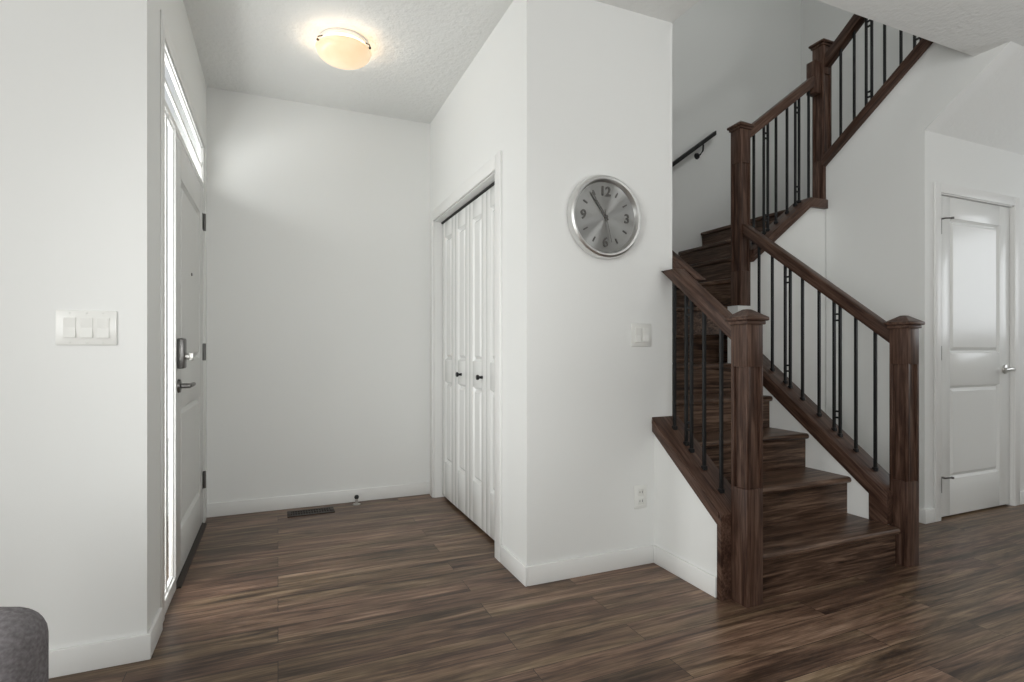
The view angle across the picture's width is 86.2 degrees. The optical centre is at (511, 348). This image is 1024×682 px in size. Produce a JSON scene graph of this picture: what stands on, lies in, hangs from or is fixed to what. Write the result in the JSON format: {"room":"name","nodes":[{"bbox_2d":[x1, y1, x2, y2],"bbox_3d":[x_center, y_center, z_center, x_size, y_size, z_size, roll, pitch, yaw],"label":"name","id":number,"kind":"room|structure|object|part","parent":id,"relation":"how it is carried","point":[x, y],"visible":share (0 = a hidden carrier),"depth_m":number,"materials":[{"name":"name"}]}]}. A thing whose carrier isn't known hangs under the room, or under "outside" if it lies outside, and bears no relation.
{"room":"entrance hall","nodes":[
{"label":"entrance hall","id":0,"kind":"room"},
{"bbox_2d":[0,0,156,649],"bbox_3d":[-2.624,-0.300,1.407,2.882,2.750,0.160,0,0,-23],"label":"wall","id":1,"kind":"structure","parent":0,"point":[78,78],"depth_m":1.83,"materials":[{"name":"white paint"}]},
{"bbox_2d":[56,310,116,344],"bbox_3d":[-1.421,-0.071,1.827,0.168,0.116,0.012,0,0,-23],"label":"light switch","id":2,"kind":"object","parent":1,"relation":"attached to","point":[73,327],"visible":1,"depth_m":1.82,"materials":[{"name":"white plastic"}]},
{"bbox_2d":[49,633,150,677],"bbox_3d":[-2.538,1.031,1.349,2.795,0.088,0.013,0,0,-23],"label":"baseboard","id":3,"kind":"structure","parent":1,"relation":"attached to","point":[115,652],"depth_m":1.84,"materials":[{"name":"white paint"}]},
{"bbox_2d":[157,0,206,610],"bbox_3d":[-1.654,-0.300,2.765,0.030,2.750,1.575,0,0,-23],"label":"wall","id":4,"kind":"structure","parent":0,"point":[174,12],"depth_m":2.17,"materials":[{"name":"white paint"}]},
{"bbox_2d":[148,607,162,656],"bbox_3d":[-1.302,1.031,1.996,0.013,0.088,0.205,0,0,-23],"label":"baseboard","id":5,"kind":"structure","parent":4,"relation":"attached to","point":[156,628],"depth_m":1.98,"materials":[{"name":"white paint"}]},
{"bbox_2d":[165,113,172,593],"bbox_3d":[-1.458,0.018,2.304,0.014,1.995,0.277,0,0,-23],"label":"window","id":6,"kind":"structure","parent":4,"relation":"in","point":[167,122],"depth_m":2.42,"materials":[{"name":"white glass"}]},
{"bbox_2d":[160,10,205,621],"bbox_3d":[-1.638,-0.119,2.772,0.004,2.388,1.435,0,0,-23],"label":"trim","id":7,"kind":"structure","parent":4,"relation":"attached to","point":[164,32],"depth_m":2.17,"materials":[{"name":"white paint"}]},
{"bbox_2d":[165,52,201,179],"bbox_3d":[-1.654,-1.121,2.760,0.014,0.221,1.269,0,0,-23],"label":"window","id":8,"kind":"structure","parent":4,"relation":"in","point":[199,160],"depth_m":2.73,"materials":[{"name":"white glass"}]},
{"bbox_2d":[165,43,203,613],"bbox_3d":[-1.653,-0.084,2.765,0.027,2.318,1.293,0,0,-23],"label":"trim","id":9,"kind":"structure","parent":4,"relation":"attached to","point":[171,589],"depth_m":2.44,"materials":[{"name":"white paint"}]},
{"bbox_2d":[176,134,205,582],"bbox_3d":[-1.685,0.047,2.913,0.089,2.044,0.983,0,0,-23],"label":"door","id":10,"kind":"structure","parent":4,"relation":"in","point":[190,218],"depth_m":2.81,"materials":[{"name":"white paint"}]},
{"bbox_3d":[-1.522,0.170,2.564,0.063,0.064,0.148,0,0,-23],"label":"lever","id":11,"kind":"part","parent":10,"relation":"part of","materials":[{"name":"silver metal"}]},
{"bbox_2d":[176,523,206,588],"bbox_3d":[-1.700,1.067,2.897,0.048,0.016,0.975,0,0,-23],"label":"trim","id":12,"kind":"structure","parent":4,"relation":"attached to","point":[180,581],"depth_m":2.79,"materials":[{"name":"brown metal"}]},
{"bbox_2d":[174,0,800,503],"bbox_3d":[0.444,-1.705,4.584,5.618,5.560,0.120,0,0,-23],"label":"wall","id":13,"kind":"structure","parent":0,"point":[318,217],"depth_m":3.83,"materials":[{"name":"white paint"}]},
{"bbox_2d":[207,482,429,517],"bbox_3d":[-1.277,1.031,3.776,1.458,0.088,0.013,0,0,-23],"label":"baseboard","id":14,"kind":"structure","parent":13,"relation":"attached to","point":[384,492],"depth_m":3.73,"materials":[{"name":"white paint"}]},
{"bbox_2d":[672,131,715,166],"bbox_3d":[1.215,-1.481,4.793,1.405,1.055,0.102,0,0,-23],"label":"wall handrail","id":15,"kind":"object","parent":13,"relation":"attached to","point":[701,143],"visible":0.4,"depth_m":4.94,"materials":[{"name":"black metal"}]},
{"bbox_2d":[430,0,547,565],"bbox_3d":[-0.220,-0.300,3.299,0.110,2.750,1.720,0,0,-23],"label":"wall","id":16,"kind":"structure","parent":0,"point":[500,102],"depth_m":2.58,"materials":[{"name":"white paint"}]},
{"bbox_2d":[442,215,454,504],"bbox_3d":[-0.431,0.076,3.833,0.033,1.958,0.298,0,0,-23],"label":"door","id":17,"kind":"structure","parent":16,"relation":"in","point":[448,228],"depth_m":3.83,"materials":[{"name":"white paint"}]},
{"bbox_2d":[455,205,468,517],"bbox_3d":[-0.330,0.076,3.550,0.071,1.958,0.298,0,0,-23],"label":"door","id":18,"kind":"structure","parent":16,"relation":"in","point":[462,217],"depth_m":3.56,"materials":[{"name":"white paint"}]},
{"bbox_2d":[430,151,501,561],"bbox_3d":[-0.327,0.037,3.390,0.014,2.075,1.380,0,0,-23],"label":"trim","id":19,"kind":"structure","parent":16,"relation":"attached to","point":[494,164],"depth_m":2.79,"materials":[{"name":"white paint"}]},
{"bbox_2d":[441,181,494,223],"bbox_3d":[-0.256,-0.913,3.420,0.040,0.012,1.216,0,0,-23],"label":"trim","id":20,"kind":"structure","parent":16,"relation":"attached to","point":[493,183],"depth_m":3.39,"materials":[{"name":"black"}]},
{"bbox_2d":[469,192,485,532],"bbox_3d":[-0.212,0.076,3.273,0.071,1.958,0.298,0,0,-23],"label":"door","id":21,"kind":"structure","parent":16,"relation":"in","point":[477,208],"depth_m":3.27,"materials":[{"name":"white paint"}]},
{"bbox_2d":[486,185,494,540],"bbox_3d":[-0.076,0.076,3.004,0.033,1.958,0.298,0,0,-23],"label":"door","id":22,"kind":"structure","parent":16,"relation":"in","point":[490,194],"depth_m":3.07,"materials":[{"name":"white paint"}]},
{"bbox_2d":[501,545,527,586],"bbox_3d":[0.007,1.031,2.612,0.013,0.088,0.303,0,0,-23],"label":"baseboard","id":23,"kind":"structure","parent":16,"relation":"attached to","point":[509,561],"depth_m":2.58,"materials":[{"name":"white paint"}]},
{"bbox_2d":[49,494,1023,681],"bbox_3d":[1.517,1.135,0.649,9.900,0.120,8.200,0,0,-23],"label":"floor","id":24,"kind":"structure","parent":0,"point":[408,588],"depth_m":2.21,"materials":[{"name":"brown wood"}]},
{"bbox_2d":[0,607,48,681],"bbox_3d":[-1.190,0.769,0.698,0.700,0.612,0.665,0,0,0],"label":"accent chair","id":25,"kind":"object","parent":24,"relation":"on","point":[24,633],"visible":1,"depth_m":0.95,"materials":[{"name":"grey fabric"}]},
{"bbox_2d":[287,507,334,517],"bbox_3d":[-1.323,1.072,3.600,0.290,0.005,0.130,0,0,-23],"label":"floor vent","id":26,"kind":"object","parent":24,"relation":"in","point":[324,510],"visible":1,"depth_m":3.59,"materials":[{"name":"brown metal"}]},
{"bbox_2d":[292,508,330,515],"bbox_3d":[-1.323,1.072,3.600,0.246,0.003,0.086,0,0,-23],"label":"grille","id":27,"kind":"object","parent":26,"relation":"attached to","point":[315,511],"depth_m":3.60,"materials":[{"name":"brown metal"}]},
{"bbox_2d":[353,495,360,504],"bbox_3d":[-1.074,1.042,3.782,0.052,0.066,0.052,0,0,-23],"label":"door stop","id":28,"kind":"object","parent":24,"relation":"on","point":[356,497],"visible":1,"depth_m":3.77,"materials":[{"name":"silver metal"}]},
{"bbox_2d":[652,269,731,600],"bbox_3d":[0.869,0.338,2.573,0.170,1.474,0.469,0,0,-23],"label":"stair railing","id":29,"kind":"object","parent":24,"relation":"on","point":[708,482],"visible":0.9,"depth_m":2.53,"materials":[{"name":"brown wood"}]},
{"bbox_3d":[0.869,0.709,2.573,0.170,0.732,0.469,0,0,-23],"label":"shoe rail","id":30,"kind":"part","parent":29,"relation":"part of","materials":[{"name":"brown wood"}]},
{"bbox_3d":[0.880,-0.218,2.578,0.065,0.361,0.468,0,0,-23],"label":"handrail","id":31,"kind":"part","parent":29,"relation":"part of","materials":[{"name":"brown wood"}]},
{"bbox_2d":[725,309,768,607],"bbox_3d":[0.998,0.454,2.324,0.127,1.243,0.127,0,0,-23],"label":"newel post","id":32,"kind":"object","parent":24,"relation":"on","point":[746,324],"visible":1,"depth_m":2.29,"materials":[{"name":"brown wood"}]},
{"bbox_3d":[0.998,0.480,2.324,0.089,1.190,0.089,0,0,-23],"label":"post","id":33,"kind":"part","parent":32,"relation":"part of","materials":[{"name":"brown wood"}]},
{"bbox_2d":[672,209,899,597],"bbox_3d":[2.047,-0.493,3.834,3.055,3.136,2.525,0,0,-23],"label":"staircase","id":34,"kind":"structure","parent":24,"relation":"on","point":[810,538],"depth_m":2.86,"materials":[{"name":"brown wood"}]},
{"bbox_2d":[750,76,827,261],"bbox_3d":[1.929,-1.282,3.868,0.720,1.390,0.140,0,0,-23],"label":"stair railing","id":35,"kind":"object","parent":34,"relation":"on","point":[773,231],"visible":0.88,"depth_m":3.83,"materials":[{"name":"brown wood"}]},
{"bbox_3d":[1.886,-1.700,3.859,0.632,0.552,0.064,0,0,-23],"label":"handrail","id":36,"kind":"part","parent":35,"relation":"part of","materials":[{"name":"brown wood"}]},
{"bbox_3d":[1.929,-0.833,3.868,0.720,0.494,0.140,0,0,-23],"label":"shoe rail","id":37,"kind":"part","parent":35,"relation":"part of","materials":[{"name":"brown wood"}]},
{"bbox_2d":[743,224,892,523],"bbox_3d":[1.751,0.020,3.216,0.160,1.716,0.985,0,0,-23],"label":"stair railing","id":38,"kind":"object","parent":34,"relation":"on","point":[865,469],"visible":0.82,"depth_m":3.08,"materials":[{"name":"brown wood"}]},
{"bbox_3d":[1.761,-0.431,3.232,0.064,0.814,0.965,0,0,-23],"label":"handrail","id":39,"kind":"part","parent":38,"relation":"part of","materials":[{"name":"brown wood"}]},
{"bbox_3d":[1.751,0.423,3.216,0.160,0.911,0.985,0,0,-23],"label":"shoe rail","id":40,"kind":"part","parent":38,"relation":"part of","materials":[{"name":"brown wood"}]},
{"bbox_2d":[806,38,833,198],"bbox_3d":[2.258,-1.678,4.016,0.176,1.194,0.127,0,0,-23],"label":"newel post","id":41,"kind":"object","parent":34,"relation":"on","point":[821,93],"visible":0.77,"depth_m":4.00,"materials":[{"name":"brown wood"}]},
{"bbox_3d":[2.281,-1.651,4.026,0.089,1.141,0.089,0,0,-23],"label":"post","id":42,"kind":"part","parent":41,"relation":"part of","materials":[{"name":"brown wood"}]},
{"bbox_2d":[884,315,924,567],"bbox_3d":[1.968,0.454,2.746,0.127,1.243,0.127,0,0,-23],"label":"newel post","id":43,"kind":"object","parent":24,"relation":"on","point":[904,329],"visible":0.98,"depth_m":2.72,"materials":[{"name":"brown wood"}]},
{"bbox_3d":[1.968,0.480,2.746,0.089,1.190,0.089,0,0,-23],"label":"post","id":44,"kind":"part","parent":43,"relation":"part of","materials":[{"name":"brown wood"}]},
{"bbox_2d":[183,0,1023,123],"bbox_3d":[1.517,-1.860,0.649,9.900,0.370,8.200,0,0,-23],"label":"ceiling","id":45,"kind":"structure","parent":0,"point":[421,50],"depth_m":2.93,"materials":[{"name":"white paint"}]},
{"bbox_2d":[315,28,371,69],"bbox_3d":[-0.918,-1.613,2.986,0.294,0.124,0.306,0,0,-23],"label":"ceiling light","id":46,"kind":"object","parent":45,"relation":"attached to","point":[341,48],"visible":1,"depth_m":2.90,"materials":[{"name":"white glass"}]},
{"bbox_2d":[548,0,671,562],"bbox_3d":[0.474,-0.300,2.721,0.712,2.750,0.110,0,0,-23],"label":"wall","id":47,"kind":"structure","parent":0,"point":[610,67],"depth_m":2.65,"materials":[{"name":"white paint"}]},
{"bbox_2d":[527,545,652,585],"bbox_3d":[0.389,1.031,2.618,0.695,0.088,0.013,0,0,-23],"label":"baseboard","id":48,"kind":"structure","parent":47,"relation":"attached to","point":[609,561],"depth_m":2.60,"materials":[{"name":"white paint"}]},
{"bbox_2d":[567,175,640,258],"bbox_3d":[0.448,-0.633,2.624,0.400,0.400,0.044,0,0,-23],"label":"wall clock","id":49,"kind":"object","parent":47,"relation":"attached to","point":[604,215],"visible":1,"depth_m":2.62,"materials":[{"name":"silver metal"}]},
{"bbox_2d":[634,485,645,508],"bbox_3d":[0.641,0.737,2.727,0.072,0.116,0.010,0,0,-23],"label":"wall outlet","id":50,"kind":"object","parent":47,"relation":"attached to","point":[639,490],"visible":1,"depth_m":2.72,"materials":[{"name":"white plastic"}]},
{"bbox_2d":[638,489,643,495],"bbox_3d":[0.642,0.715,2.725,0.034,0.032,0.004,0,0,-23],"label":"receptacle","id":51,"kind":"object","parent":50,"relation":"attached to","point":[640,491],"depth_m":2.72,"materials":[{"name":"white plastic"}]},
{"bbox_2d":[638,498,643,504],"bbox_3d":[0.642,0.759,2.725,0.034,0.032,0.004,0,0,-23],"label":"receptacle","id":52,"kind":"object","parent":50,"relation":"attached to","point":[640,500],"depth_m":2.72,"materials":[{"name":"white plastic"}]},
{"bbox_2d":[631,323,650,345],"bbox_3d":[0.647,-0.070,2.728,0.120,0.114,0.013,0,0,-23],"label":"light switch","id":53,"kind":"object","parent":47,"relation":"attached to","point":[640,333],"visible":1,"depth_m":2.73,"materials":[{"name":"white plastic"}]},
{"bbox_2d":[654,435,716,576],"bbox_3d":[0.861,0.743,2.576,0.114,0.665,0.460,0,0,-23],"label":"wall","id":54,"kind":"structure","parent":0,"point":[684,528],"depth_m":2.58,"materials":[{"name":"white paint"}]},
{"bbox_2d":[653,545,716,597],"bbox_3d":[0.798,1.031,2.563,0.013,0.088,0.435,0,0,-23],"label":"baseboard","id":55,"kind":"structure","parent":54,"relation":"attached to","point":[701,579],"depth_m":2.53,"materials":[{"name":"white paint"}]},
{"bbox_2d":[727,121,754,305],"bbox_3d":[1.553,-0.918,3.717,0.127,1.254,0.127,0,0,-23],"label":"newel post","id":56,"kind":"object","parent":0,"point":[740,131],"visible":0.96,"depth_m":3.69,"materials":[{"name":"brown wood"}]},
{"bbox_3d":[1.553,-0.891,3.717,0.089,1.201,0.089,0,0,-23],"label":"post","id":57,"kind":"part","parent":56,"relation":"part of","materials":[{"name":"brown wood"}]},
{"bbox_2d":[750,208,825,412],"bbox_3d":[1.952,0.025,3.886,0.785,2.100,0.080,0,0,-23],"label":"wall","id":58,"kind":"structure","parent":0,"point":[805,239],"depth_m":3.88,"materials":[{"name":"white paint"}]},
{"bbox_2d":[919,508,926,523],"bbox_3d":[2.413,1.031,3.663,0.013,0.088,0.663,0,0,-23],"label":"baseboard","id":59,"kind":"structure","parent":58,"relation":"attached to","point":[922,512],"depth_m":3.37,"materials":[{"name":"white paint"}]},
{"bbox_2d":[728,305,888,524],"bbox_3d":[1.731,0.393,3.267,0.128,1.365,1.045,0,0,-23],"label":"wall","id":60,"kind":"structure","parent":0,"point":[817,457],"depth_m":3.11,"materials":[{"name":"white paint"}]},
{"bbox_2d":[801,0,918,199],"bbox_3d":[3.708,-1.705,3.968,0.100,5.560,3.580,0,0,-23],"label":"wall","id":61,"kind":"structure","parent":0,"point":[819,20],"depth_m":5.18,"materials":[{"name":"white paint"}]},
{"bbox_2d":[826,41,1019,508],"bbox_3d":[2.598,-0.642,3.373,0.100,3.435,1.360,0,0,-23],"label":"wall","id":62,"kind":"structure","parent":0,"point":[880,184],"depth_m":3.55,"materials":[{"name":"white paint"}]},
{"bbox_2d":[821,14,932,165],"bbox_3d":[2.554,-2.236,3.382,0.133,1.814,1.309,0,0,-23],"label":"stair railing","id":63,"kind":"object","parent":62,"relation":"on","point":[854,24],"visible":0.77,"depth_m":3.71,"materials":[{"name":"brown wood"}]},
{"bbox_3d":[2.554,-2.598,3.381,0.064,1.092,1.309,0,0,-23],"label":"handrail","id":64,"kind":"part","parent":63,"relation":"part of","materials":[{"name":"brown wood"}]},
{"bbox_2d":[935,133,1023,491],"bbox_3d":[3.642,-0.175,3.902,2.235,2.500,0.110,0,0,-23],"label":"wall","id":65,"kind":"structure","parent":0,"point":[958,162],"depth_m":3.65,"materials":[{"name":"white paint"}]},
{"bbox_2d":[926,508,934,523],"bbox_3d":[2.584,1.031,3.382,0.082,0.088,0.013,0,0,-23],"label":"baseboard","id":66,"kind":"structure","parent":65,"relation":"attached to","point":[931,511],"depth_m":3.38,"materials":[{"name":"white paint"}]},
{"bbox_2d":[934,182,1019,521],"bbox_3d":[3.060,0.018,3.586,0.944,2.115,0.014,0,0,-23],"label":"trim","id":67,"kind":"structure","parent":65,"relation":"attached to","point":[939,188],"depth_m":3.41,"materials":[{"name":"white paint"}]},
{"bbox_2d":[941,196,1015,516],"bbox_3d":[3.056,0.046,3.584,0.816,2.034,0.108,0,0,-23],"label":"door","id":68,"kind":"structure","parent":65,"relation":"in","point":[975,236],"depth_m":3.60,"materials":[{"name":"white paint"}]},
{"bbox_3d":[3.341,0.138,3.687,0.142,0.062,0.073,0,0,-23],"label":"lever","id":69,"kind":"part","parent":68,"relation":"part of","materials":[{"name":"silver metal"}]},
{"bbox_2d":[1020,491,1023,504],"bbox_3d":[4.094,1.031,4.028,1.284,0.088,0.013,0,0,-23],"label":"baseboard","id":70,"kind":"structure","parent":65,"relation":"attached to","point":[1021,492],"depth_m":3.78,"materials":[{"name":"white paint"}]},
{"bbox_2d":[935,45,1023,154],"bbox_3d":[3.771,-1.618,3.598,2.235,0.762,0.850,0,0,-23],"label":"ceiling","id":71,"kind":"structure","parent":0,"point":[993,115],"depth_m":3.38,"materials":[{"name":"white paint"}]},
{"bbox_3d":[0.781,-1.705,2.781,0.100,5.560,3.700,0,0,-23],"label":"wall","id":72,"kind":"structure","parent":0,"visible":0},
{"bbox_2d":[672,250,705,281],"bbox_3d":[0.684,-0.794,3.222,0.064,0.917,1.213,0,0,-23],"label":"wall handrail","id":73,"kind":"object","parent":72,"relation":"attached to","point":[678,262],"visible":0.2,"depth_m":2.76,"materials":[{"name":"brown wood"}]},
{"label":"outside","id":74,"kind":"structure","parent":0,"visible":0},
{"bbox_2d":[167,438,168,515],"bbox_3d":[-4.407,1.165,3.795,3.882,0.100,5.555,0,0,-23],"label":"sidelight window","id":75,"kind":"structure","parent":74,"point":[167,438],"depth_m":4.76,"materials":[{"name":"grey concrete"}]}
]}

